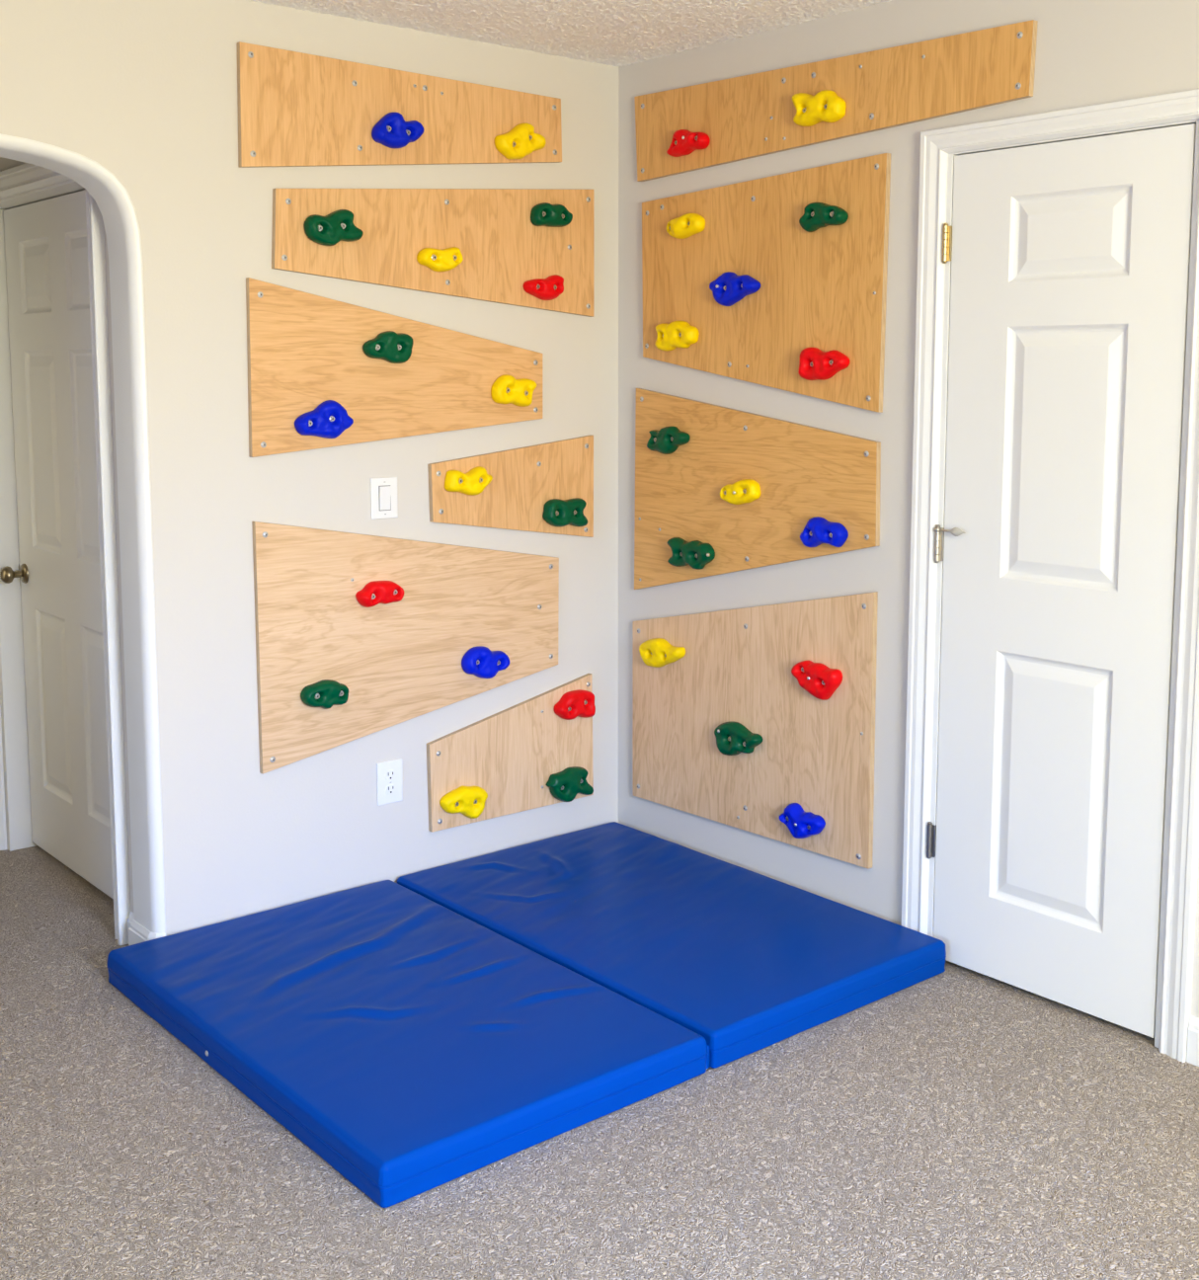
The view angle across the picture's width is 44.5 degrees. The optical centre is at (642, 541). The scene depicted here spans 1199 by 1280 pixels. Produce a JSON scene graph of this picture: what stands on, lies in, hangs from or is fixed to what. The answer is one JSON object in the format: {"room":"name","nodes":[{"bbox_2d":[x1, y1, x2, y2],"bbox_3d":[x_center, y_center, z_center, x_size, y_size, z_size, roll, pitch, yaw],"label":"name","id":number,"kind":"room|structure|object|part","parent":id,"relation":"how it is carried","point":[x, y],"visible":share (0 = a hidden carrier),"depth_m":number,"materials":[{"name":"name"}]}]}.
{"room":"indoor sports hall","nodes":[
{"label":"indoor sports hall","id":0,"kind":"room"},
{"bbox_2d":[0,157,133,912],"bbox_3d":[-2.168,-0.197,4.778,0.112,2.300,2.770,-5,9,-41],"label":"wall","id":1,"kind":"structure","parent":0,"point":[5,163],"depth_m":3.77,"materials":[{"name":"white paint"}]},
{"bbox_2d":[0,179,85,851],"bbox_3d":[-1.667,0.013,4.215,0.106,2.014,0.938,-5,9,-41],"label":"trim","id":2,"kind":"structure","parent":1,"relation":"attached to","point":[12,666],"depth_m":4.55,"materials":[{"name":"white paint"}]},
{"bbox_2d":[0,189,113,898],"bbox_3d":[-1.667,0.017,4.210,0.105,1.972,0.872,-5,9,-41],"label":"door","id":3,"kind":"structure","parent":1,"relation":"in","point":[46,241],"depth_m":4.28,"materials":[{"name":"white paint"}]},
{"bbox_3d":[-1.933,0.102,4.502,0.070,0.062,0.062,-5,9,-41],"label":"knob","id":4,"kind":"part","parent":3,"relation":"part of","materials":[{"name":"gold metal"}]},
{"bbox_2d":[0,162,130,945],"bbox_3d":[-1.714,-0.008,4.159,0.031,2.069,1.069,-5,9,-41],"label":"trim","id":5,"kind":"structure","parent":1,"relation":"attached to","point":[27,177],"depth_m":3.79,"materials":[{"name":"white paint"}]},
{"bbox_2d":[127,911,165,945],"bbox_3d":[-1.290,1.032,3.791,0.038,0.088,0.211,-5,9,-41],"label":"baseboard","id":6,"kind":"structure","parent":1,"relation":"attached to","point":[137,933],"depth_m":3.78,"materials":[{"name":"white paint"}]},
{"bbox_2d":[0,0,618,935],"bbox_3d":[-2.569,-0.006,2.521,6.720,2.432,0.130,-5,9,-41],"label":"wall","id":7,"kind":"structure","parent":0,"point":[145,91],"depth_m":3.81,"materials":[{"name":"white paint"}]},
{"bbox_2d":[0,133,166,936],"bbox_3d":[-1.655,0.098,3.330,1.062,2.046,0.137,-5,9,-41],"label":"trim","id":8,"kind":"structure","parent":7,"relation":"attached to","point":[115,203],"depth_m":3.62,"materials":[{"name":"white paint"}]},
{"bbox_2d":[370,477,398,519],"bbox_3d":[-0.710,-0.119,4.032,0.084,0.114,0.010,-5,9,-41],"label":"light switch","id":9,"kind":"object","parent":7,"relation":"attached to","point":[383,490],"visible":1,"depth_m":4.03,"materials":[{"name":"white plastic"}]},
{"bbox_2d":[376,758,402,805],"bbox_3d":[-0.711,0.679,4.127,0.083,0.123,0.008,-5,9,-41],"label":"wall outlet","id":10,"kind":"object","parent":7,"relation":"attached to","point":[389,774],"visible":1,"depth_m":4.12,"materials":[{"name":"white plastic"}]},
{"bbox_2d":[385,770,396,780],"bbox_3d":[-0.710,0.659,4.122,0.034,0.027,0.003,-5,9,-41],"label":"receptacle","id":11,"kind":"object","parent":10,"relation":"attached to","point":[389,774],"depth_m":4.12,"materials":[{"name":"white plastic"}]},
{"bbox_2d":[385,784,396,795],"bbox_3d":[-0.710,0.700,4.127,0.034,0.027,0.003,-5,9,-41],"label":"receptacle","id":12,"kind":"object","parent":10,"relation":"attached to","point":[390,789],"depth_m":4.13,"materials":[{"name":"white plastic"}]},
{"bbox_2d":[245,277,542,457],"bbox_3d":[-0.651,-0.475,4.034,0.932,0.454,0.022,-5,9,-41],"label":"board","id":13,"kind":"object","parent":7,"relation":"attached to","point":[304,350],"visible":1,"depth_m":3.93,"materials":[{"name":"brown wood"}]},
{"bbox_2d":[294,400,353,438],"bbox_3d":[-0.834,-0.321,3.856,0.167,0.102,0.042,-5,9,-41],"label":"hold","id":14,"kind":"object","parent":13,"relation":"attached to","point":[329,419],"visible":1,"depth_m":3.85,"materials":[{"name":"blue plastic"}]},
{"bbox_2d":[362,330,413,363],"bbox_3d":[-0.684,-0.526,3.964,0.151,0.088,0.040,-5,9,-41],"label":"hold","id":15,"kind":"object","parent":13,"relation":"attached to","point":[391,347],"visible":1,"depth_m":3.95,"materials":[{"name":"green plastic"}]},
{"bbox_2d":[490,374,536,406],"bbox_3d":[-0.368,-0.437,4.250,0.151,0.094,0.040,-5,9,-41],"label":"hold","id":16,"kind":"object","parent":13,"relation":"attached to","point":[506,389],"visible":1,"depth_m":4.23,"materials":[{"name":"yellow plastic"}]},
{"bbox_2d":[237,41,561,167],"bbox_3d":[-0.624,-1.126,3.982,1.015,0.304,0.022,-5,9,-41],"label":"board","id":17,"kind":"object","parent":7,"relation":"attached to","point":[295,109],"visible":1,"depth_m":3.87,"materials":[{"name":"brown wood"}]},
{"bbox_2d":[371,112,424,148],"bbox_3d":[-0.651,-1.102,3.926,0.155,0.095,0.039,-5,9,-41],"label":"hold","id":18,"kind":"object","parent":17,"relation":"attached to","point":[392,130],"visible":1,"depth_m":3.91,"materials":[{"name":"blue plastic"}]},
{"bbox_2d":[494,122,546,159],"bbox_3d":[-0.344,-1.145,4.187,0.168,0.108,0.040,-5,9,-41],"label":"hold","id":19,"kind":"object","parent":17,"relation":"attached to","point":[521,140],"visible":1,"depth_m":4.17,"materials":[{"name":"yellow plastic"}]},
{"bbox_2d":[251,521,559,774],"bbox_3d":[-0.630,0.245,4.137,0.986,0.668,0.022,-5,9,-41],"label":"board","id":20,"kind":"object","parent":7,"relation":"attached to","point":[398,662],"visible":1,"depth_m":4.04,"materials":[{"name":"brown wood"}]},
{"bbox_2d":[300,679,348,709],"bbox_3d":[-0.849,0.413,3.931,0.138,0.079,0.039,-5,9,-41],"label":"hold","id":21,"kind":"object","parent":20,"relation":"attached to","point":[324,693],"visible":1,"depth_m":3.92,"materials":[{"name":"green plastic"}]},
{"bbox_2d":[355,580,404,607],"bbox_3d":[-0.715,0.144,4.016,0.144,0.069,0.038,-5,9,-41],"label":"hold","id":22,"kind":"object","parent":20,"relation":"attached to","point":[374,593],"visible":1,"depth_m":4.00,"materials":[{"name":"red plastic"}]},
{"bbox_2d":[461,645,509,678],"bbox_3d":[-0.452,0.354,4.269,0.160,0.099,0.040,-5,9,-41],"label":"hold","id":23,"kind":"object","parent":20,"relation":"attached to","point":[479,661],"visible":1,"depth_m":4.25,"materials":[{"name":"blue plastic"}]},
{"bbox_2d":[271,188,594,317],"bbox_3d":[-0.547,-0.832,4.083,1.052,0.378,0.022,-5,9,-41],"label":"board","id":24,"kind":"object","parent":7,"relation":"attached to","point":[496,237],"visible":1,"depth_m":4.09,"materials":[{"name":"brown wood"}]},
{"bbox_2d":[303,209,363,245],"bbox_3d":[-0.802,-0.821,3.826,0.166,0.098,0.041,-5,9,-41],"label":"hold","id":25,"kind":"object","parent":24,"relation":"attached to","point":[332,228],"visible":1,"depth_m":3.81,"materials":[{"name":"green plastic"}]},
{"bbox_2d":[416,246,463,271],"bbox_3d":[-0.556,-0.781,4.048,0.140,0.071,0.037,-5,9,-41],"label":"hold","id":26,"kind":"object","parent":24,"relation":"attached to","point":[437,260],"visible":1,"depth_m":4.04,"materials":[{"name":"yellow plastic"}]},
{"bbox_2d":[522,274,563,300],"bbox_3d":[-0.284,-0.744,4.287,0.138,0.075,0.040,-5,9,-41],"label":"hold","id":27,"kind":"object","parent":24,"relation":"attached to","point":[550,287],"visible":1,"depth_m":4.28,"materials":[{"name":"red plastic"}]},
{"bbox_2d":[530,202,572,227],"bbox_3d":[-0.260,-0.955,4.281,0.143,0.069,0.042,-5,9,-41],"label":"hold","id":28,"kind":"object","parent":24,"relation":"attached to","point":[543,213],"visible":1,"depth_m":4.26,"materials":[{"name":"green plastic"}]},
{"bbox_2d":[426,673,593,832],"bbox_3d":[-0.385,0.627,4.395,0.602,0.388,0.022,-5,9,-41],"label":"board","id":29,"kind":"object","parent":7,"relation":"attached to","point":[512,754],"visible":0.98,"depth_m":4.39,"materials":[{"name":"brown wood"}]},
{"bbox_2d":[439,785,487,818],"bbox_3d":[-0.515,0.765,4.263,0.157,0.104,0.039,-5,9,-41],"label":"hold","id":30,"kind":"object","parent":29,"relation":"attached to","point":[469,801],"visible":1,"depth_m":4.25,"materials":[{"name":"yellow plastic"}]},
{"bbox_2d":[545,766,593,801],"bbox_3d":[-0.219,0.753,4.518,0.176,0.106,0.041,-5,9,-41],"label":"hold","id":31,"kind":"object","parent":29,"relation":"attached to","point":[564,785],"visible":1,"depth_m":4.50,"materials":[{"name":"green plastic"}]},
{"bbox_2d":[553,689,595,719],"bbox_3d":[-0.204,0.507,4.504,0.150,0.091,0.039,-5,9,-41],"label":"hold","id":32,"kind":"object","parent":29,"relation":"attached to","point":[572,704],"visible":1,"depth_m":4.49,"materials":[{"name":"red plastic"}]},
{"bbox_2d":[427,435,593,537],"bbox_3d":[-0.375,-0.148,4.313,0.587,0.314,0.022,-5,9,-41],"label":"board","id":33,"kind":"object","parent":7,"relation":"attached to","point":[524,478],"visible":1,"depth_m":4.32,"materials":[{"name":"brown wood"}]},
{"bbox_2d":[444,466,492,495],"bbox_3d":[-0.492,-0.170,4.175,0.156,0.083,0.037,-5,9,-41],"label":"hold","id":34,"kind":"object","parent":33,"relation":"attached to","point":[473,482],"visible":1,"depth_m":4.16,"materials":[{"name":"yellow plastic"}]},
{"bbox_2d":[542,497,587,526],"bbox_3d":[-0.228,-0.084,4.414,0.161,0.090,0.039,-5,9,-41],"label":"hold","id":35,"kind":"object","parent":33,"relation":"attached to","point":[556,512],"visible":1,"depth_m":4.39,"materials":[{"name":"green plastic"}]},
{"bbox_2d":[249,0,891,66],"bbox_3d":[-0.838,-1.014,0.456,6.800,0.066,5.340,-5,9,-41],"label":"ceiling","id":36,"kind":"structure","parent":0,"point":[614,33],"depth_m":3.84,"materials":[{"name":"white paint"}]},
{"bbox_2d":[0,845,1198,1279],"bbox_3d":[-1.468,1.287,2.214,7.800,0.060,8.400,-5,9,-41],"label":"floor","id":37,"kind":"structure","parent":0,"point":[959,1122],"depth_m":2.81,"materials":[{"name":"carpet"}]},
{"bbox_2d":[106,821,946,1207],"bbox_3d":[-0.278,1.044,3.663,1.645,0.098,1.320,-5,9,-41],"label":"mat","id":38,"kind":"object","parent":37,"relation":"on","point":[423,1031],"visible":1,"depth_m":3.40,"materials":[{"name":"blue plastic"}]},
{"bbox_3d":[-0.592,1.074,3.394,0.814,0.098,1.319,-5,9,-41],"label":"mat panel","id":39,"kind":"part","parent":38,"relation":"part of","materials":[{"name":"blue plastic"}]},
{"bbox_3d":[0.034,1.016,3.932,0.820,0.096,1.317,-5,9,-41],"label":"mat panel","id":40,"kind":"part","parent":38,"relation":"part of","materials":[{"name":"blue plastic"}]},
{"bbox_2d":[617,0,1198,1017],"bbox_3d":[1.670,-0.009,2.665,0.120,2.432,5.200,-5,9,-41],"label":"wall","id":41,"kind":"structure","parent":0,"point":[1089,52],"depth_m":3.84,"materials":[{"name":"white paint"}]},
{"bbox_2d":[632,591,878,869],"bbox_3d":[0.290,0.467,4.214,0.022,0.758,0.967,-5,9,-41],"label":"board","id":42,"kind":"object","parent":41,"relation":"attached to","point":[815,754],"visible":1,"depth_m":4.14,"materials":[{"name":"brown wood"}]},
{"bbox_2d":[639,638,685,667],"bbox_3d":[0.054,0.342,4.433,0.040,0.092,0.190,-5,9,-41],"label":"hold","id":43,"kind":"object","parent":42,"relation":"attached to","point":[656,652],"visible":1,"depth_m":4.42,"materials":[{"name":"yellow plastic"}]},
{"bbox_2d":[714,720,762,755],"bbox_3d":[0.270,0.575,4.207,0.040,0.103,0.180,-5,9,-41],"label":"hold","id":44,"kind":"object","parent":42,"relation":"attached to","point":[733,738],"visible":1,"depth_m":4.20,"materials":[{"name":"green plastic"}]},
{"bbox_2d":[779,802,825,838],"bbox_3d":[0.434,0.778,4.037,0.042,0.095,0.158,-5,9,-41],"label":"hold","id":45,"kind":"object","parent":42,"relation":"attached to","point":[801,824],"visible":1,"depth_m":4.02,"materials":[{"name":"blue plastic"}]},
{"bbox_2d":[791,660,842,700],"bbox_3d":[0.466,0.378,3.958,0.040,0.099,0.171,-5,9,-41],"label":"hold","id":46,"kind":"object","parent":42,"relation":"attached to","point":[820,680],"visible":1,"depth_m":3.94,"materials":[{"name":"red plastic"}]},
{"bbox_2d":[634,388,880,589],"bbox_3d":[0.294,-0.117,4.144,0.022,0.622,0.962,-5,9,-41],"label":"board","id":47,"kind":"object","parent":41,"relation":"attached to","point":[802,472],"visible":1,"depth_m":4.15,"materials":[{"name":"brown wood"}]},
{"bbox_2d":[646,426,690,454],"bbox_3d":[0.072,-0.299,4.340,0.041,0.084,0.167,-5,9,-41],"label":"hold","id":48,"kind":"object","parent":47,"relation":"attached to","point":[666,440],"visible":1,"depth_m":4.32,"materials":[{"name":"green plastic"}]},
{"bbox_2d":[666,537,715,569],"bbox_3d":[0.140,0.038,4.298,0.041,0.088,0.197,-5,9,-41],"label":"hold","id":49,"kind":"object","parent":47,"relation":"attached to","point":[696,554],"visible":1,"depth_m":4.28,"materials":[{"name":"green plastic"}]},
{"bbox_2d":[720,479,760,504],"bbox_3d":[0.271,-0.139,4.128,0.038,0.076,0.144,-5,9,-41],"label":"hold","id":50,"kind":"object","parent":47,"relation":"attached to","point":[745,491],"visible":1,"depth_m":4.11,"materials":[{"name":"yellow plastic"}]},
{"bbox_2d":[800,516,848,547],"bbox_3d":[0.477,-0.021,3.899,0.041,0.084,0.156,-5,9,-41],"label":"hold","id":51,"kind":"object","parent":47,"relation":"attached to","point":[818,530],"visible":1,"depth_m":3.88,"materials":[{"name":"blue plastic"}]},
{"bbox_2d":[641,153,890,412],"bbox_3d":[0.309,-0.693,4.062,0.022,0.649,0.940,-5,9,-41],"label":"board","id":52,"kind":"object","parent":41,"relation":"attached to","point":[825,288],"visible":1,"depth_m":3.97,"materials":[{"name":"brown wood"}]},
{"bbox_2d":[654,320,699,351],"bbox_3d":[0.095,-0.601,4.279,0.041,0.088,0.167,-5,9,-41],"label":"hold","id":53,"kind":"object","parent":52,"relation":"attached to","point":[674,335],"visible":1,"depth_m":4.26,"materials":[{"name":"yellow plastic"}]},
{"bbox_2d":[666,213,705,239],"bbox_3d":[0.118,-0.909,4.217,0.042,0.071,0.145,-5,9,-41],"label":"hold","id":54,"kind":"object","parent":52,"relation":"attached to","point":[686,225],"visible":1,"depth_m":4.20,"materials":[{"name":"yellow plastic"}]},
{"bbox_2d":[709,271,760,306],"bbox_3d":[0.252,-0.705,4.086,0.040,0.095,0.186,-5,9,-41],"label":"hold","id":55,"kind":"object","parent":52,"relation":"attached to","point":[728,288],"visible":1,"depth_m":4.08,"materials":[{"name":"blue plastic"}]},
{"bbox_2d":[798,347,849,380],"bbox_3d":[0.473,-0.467,3.854,0.041,0.088,0.161,-5,9,-41],"label":"hold","id":56,"kind":"object","parent":52,"relation":"attached to","point":[815,363],"visible":1,"depth_m":3.85,"materials":[{"name":"red plastic"}]},
{"bbox_2d":[799,202,848,232],"bbox_3d":[0.469,-0.849,3.820,0.038,0.076,0.154,-5,9,-41],"label":"hold","id":57,"kind":"object","parent":52,"relation":"attached to","point":[816,215],"visible":1,"depth_m":3.81,"materials":[{"name":"green plastic"}]},
{"bbox_2d":[634,19,1038,181],"bbox_3d":[0.436,-1.142,3.864,0.022,0.250,1.394,-5,9,-41],"label":"board","id":58,"kind":"object","parent":41,"relation":"attached to","point":[747,117],"visible":1,"depth_m":3.76,"materials":[{"name":"brown wood"}]},
{"bbox_2d":[666,129,710,157],"bbox_3d":[0.126,-1.144,4.185,0.039,0.074,0.160,-5,9,-41],"label":"hold","id":59,"kind":"object","parent":58,"relation":"attached to","point":[684,141],"visible":1,"depth_m":4.17,"materials":[{"name":"red plastic"}]},
{"bbox_2d":[792,89,846,126],"bbox_3d":[0.453,-1.130,3.805,0.040,0.089,0.173,-5,9,-41],"label":"hold","id":60,"kind":"object","parent":58,"relation":"attached to","point":[826,106],"visible":1,"depth_m":3.79,"materials":[{"name":"yellow plastic"}]},
{"bbox_2d":[901,88,1198,1062],"bbox_3d":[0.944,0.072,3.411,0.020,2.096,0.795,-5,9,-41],"label":"trim","id":61,"kind":"structure","parent":41,"relation":"attached to","point":[935,144],"depth_m":3.37,"materials":[{"name":"white paint"}]},
{"bbox_2d":[926,123,1196,1038],"bbox_3d":[0.950,0.093,3.431,0.060,2.010,0.641,-5,9,-41],"label":"door","id":62,"kind":"structure","parent":41,"relation":"in","point":[1057,543],"depth_m":3.40,"materials":[{"name":"white paint"}]},
{"bbox_3d":[0.747,-0.027,3.628,0.021,0.011,0.060,-5,9,-41],"label":"hinge stop arm","id":63,"kind":"part","parent":62,"relation":"part of","materials":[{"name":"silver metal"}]},
{"bbox_2d":[1186,1015,1198,1066],"bbox_3d":[2.192,1.229,2.093,0.012,0.105,3.020,-5,9,-41],"label":"baseboard","id":64,"kind":"structure","parent":41,"relation":"attached to","point":[1192,1057],"depth_m":3.21,"materials":[{"name":"white paint"}]}
]}

